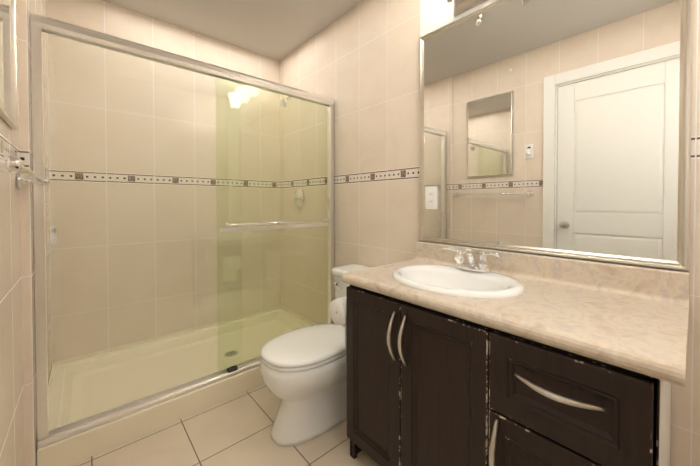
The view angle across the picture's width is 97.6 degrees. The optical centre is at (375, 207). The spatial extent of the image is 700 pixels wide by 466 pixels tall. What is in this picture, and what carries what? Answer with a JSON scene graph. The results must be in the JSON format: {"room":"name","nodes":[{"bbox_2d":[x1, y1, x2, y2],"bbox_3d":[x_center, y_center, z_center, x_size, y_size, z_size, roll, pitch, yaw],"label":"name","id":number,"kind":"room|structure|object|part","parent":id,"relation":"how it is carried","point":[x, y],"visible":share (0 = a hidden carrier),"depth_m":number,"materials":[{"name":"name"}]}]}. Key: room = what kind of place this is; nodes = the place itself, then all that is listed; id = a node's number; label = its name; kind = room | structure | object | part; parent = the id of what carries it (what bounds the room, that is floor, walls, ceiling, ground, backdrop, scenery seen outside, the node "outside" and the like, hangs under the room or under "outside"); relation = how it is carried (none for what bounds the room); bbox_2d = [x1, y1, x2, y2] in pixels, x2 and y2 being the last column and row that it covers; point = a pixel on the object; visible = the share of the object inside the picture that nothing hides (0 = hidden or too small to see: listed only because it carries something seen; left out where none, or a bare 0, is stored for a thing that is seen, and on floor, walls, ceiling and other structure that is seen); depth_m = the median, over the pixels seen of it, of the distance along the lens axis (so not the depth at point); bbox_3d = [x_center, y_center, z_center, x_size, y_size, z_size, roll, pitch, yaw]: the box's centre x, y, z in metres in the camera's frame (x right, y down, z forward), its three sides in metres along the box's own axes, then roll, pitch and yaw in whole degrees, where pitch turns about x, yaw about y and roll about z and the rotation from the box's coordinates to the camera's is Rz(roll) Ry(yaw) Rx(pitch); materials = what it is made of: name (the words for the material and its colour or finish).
{"room":"bathroom","nodes":[
{"label":"bathroom","id":0,"kind":"room"},
{"bbox_2d":[0,0,51,465],"bbox_3d":[-1.340,-0.118,1.098,0.125,2.400,1.858,-1,1,-44],"label":"wall","id":1,"kind":"structure","parent":0,"point":[26,9],"depth_m":1.14,"materials":[{"name":"tile"}]},
{"bbox_2d":[0,0,17,128],"bbox_3d":[-1.054,-0.635,0.857,0.012,0.750,0.450,-1,1,-44],"label":"mirror","id":2,"kind":"object","parent":1,"relation":"attached to","point":[8,87],"visible":1,"depth_m":0.95,"materials":[{"name":"white mirror"}]},
{"bbox_2d":[0,156,49,187],"bbox_3d":[-1.013,-0.093,0.870,0.079,0.054,0.754,-1,1,-44],"label":"towel rail","id":3,"kind":"object","parent":1,"relation":"attached to","point":[11,164],"visible":1,"depth_m":0.73,"materials":[{"name":"silver metal"}]},
{"bbox_2d":[46,0,280,362],"bbox_3d":[-1.453,-0.137,2.344,1.685,2.400,0.100,-1,1,-44],"label":"wall","id":4,"kind":"structure","parent":0,"point":[101,16],"depth_m":2.15,"materials":[{"name":"tile"}]},
{"bbox_2d":[70,384,378,465],"bbox_3d":[-0.357,1.120,1.217,1.685,0.080,3.270,-1,1,-44],"label":"floor","id":5,"kind":"structure","parent":0,"point":[234,431],"depth_m":1.38,"materials":[{"name":"tile"}]},
{"bbox_2d":[37,306,315,465],"bbox_3d":[-1.113,0.997,2.023,1.456,0.142,0.855,-1,1,-44],"label":"shower pan","id":6,"kind":"object","parent":5,"relation":"on","point":[77,447],"depth_m":1.79,"materials":[{"name":"beige plastic"}]},
{"bbox_2d":[30,13,333,447],"bbox_3d":[-0.830,0.088,1.714,1.454,1.732,0.087,-1,1,-44],"label":"shower door","id":7,"kind":"structure","parent":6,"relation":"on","point":[40,24],"depth_m":1.48,"materials":[{"name":"clear glass"}]},
{"bbox_2d":[260,264,371,446],"bbox_3d":[-0.244,0.728,1.618,0.715,0.711,0.434,-1,1,-44],"label":"toilet","id":8,"kind":"object","parent":5,"relation":"on","point":[303,370],"visible":0.58,"depth_m":1.42,"materials":[{"name":"white ceramic"}]},
{"bbox_2d":[342,241,689,465],"bbox_3d":[0.389,0.626,1.105,0.546,0.912,1.029,-1,1,-44],"label":"bathroom vanity","id":9,"kind":"object","parent":5,"relation":"on","point":[457,355],"visible":1,"depth_m":0.91,"materials":[{"name":"brown wood"}]},
{"bbox_2d":[329,297,346,351],"bbox_3d":[-0.113,0.515,1.403,0.157,0.211,0.122,-1,1,-44],"label":"toilet paper roll","id":10,"kind":"object","parent":9,"relation":"attached to","point":[337,309],"visible":0.4,"depth_m":1.34,"materials":[{"name":"white paper"}]},
{"bbox_2d":[392,264,524,297],"bbox_3d":[0.302,0.348,1.200,0.410,0.165,0.524,-1,1,-44],"label":"sink","id":11,"kind":"object","parent":9,"relation":"in","point":[457,280],"depth_m":1.23,"materials":[{"name":"white ceramic"}]},
{"bbox_2d":[440,247,501,272],"bbox_3d":[0.375,0.216,1.268,0.151,0.098,0.278,-1,1,-44],"label":"faucet","id":12,"kind":"object","parent":9,"relation":"on","point":[460,266],"depth_m":1.28,"materials":[{"name":"silver metal"}]},
{"bbox_3d":[0.265,0.569,0.868,0.042,0.387,0.621,-1,1,-44],"label":"handle","id":13,"kind":"part","parent":9,"relation":"part of","materials":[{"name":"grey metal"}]},
{"bbox_2d":[102,0,362,60],"bbox_3d":[-0.357,-1.359,1.180,1.685,0.080,3.270,-1,1,-44],"label":"ceiling","id":14,"kind":"structure","parent":0,"point":[278,30],"depth_m":2.14,"materials":[{"name":"grey paint"}]},
{"bbox_2d":[280,0,699,465],"bbox_3d":[0.250,-0.127,1.710,0.100,2.400,3.170,-1,1,-44],"label":"wall","id":15,"kind":"structure","parent":0,"point":[358,64],"depth_m":1.95,"materials":[{"name":"tile"}]},
{"bbox_2d":[279,97,303,107],"bbox_3d":[-0.668,-0.859,2.434,0.209,0.148,0.076,-1,1,-44],"label":"shower head","id":16,"kind":"object","parent":15,"relation":"attached to","point":[282,102],"depth_m":2.38},
{"bbox_2d":[292,188,304,207],"bbox_3d":[-0.665,-0.080,2.545,0.067,0.170,0.170,-1,1,-44],"label":"shower valve","id":17,"kind":"object","parent":15,"relation":"attached to","point":[296,196],"depth_m":2.53,"materials":[{"name":"silver metal"}]},
{"bbox_2d":[420,0,494,36],"bbox_3d":[0.591,-1.108,1.264,0.004,0.425,1.016,-1,1,-44],"label":"paint","id":18,"kind":"object","parent":15,"relation":"attached to","point":[435,14],"depth_m":1.56,"materials":[{"name":"white paint"}]},
{"bbox_2d":[447,0,486,16],"bbox_3d":[0.498,-1.024,1.198,0.222,0.249,0.589,-1,1,-44],"label":"sconce","id":19,"kind":"object","parent":18,"relation":"attached to","point":[461,6],"visible":1,"depth_m":1.42,"materials":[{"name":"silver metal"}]},
{"bbox_2d":[419,0,692,270],"bbox_3d":[0.586,-0.355,1.267,0.020,1.081,1.010,-1,1,-44],"label":"vanity mirror","id":20,"kind":"object","parent":15,"relation":"attached to","point":[559,128],"visible":1,"depth_m":1.15,"materials":[{"name":"white mirror"}]},
{"bbox_2d":[425,186,437,208],"bbox_3d":[0.287,-0.049,1.577,0.009,0.116,0.072,-1,1,-44],"label":"outlet","id":21,"kind":"object","parent":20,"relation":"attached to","point":[431,197],"visible":1,"depth_m":1.57,"materials":[{"name":"white plastic"}]}
]}

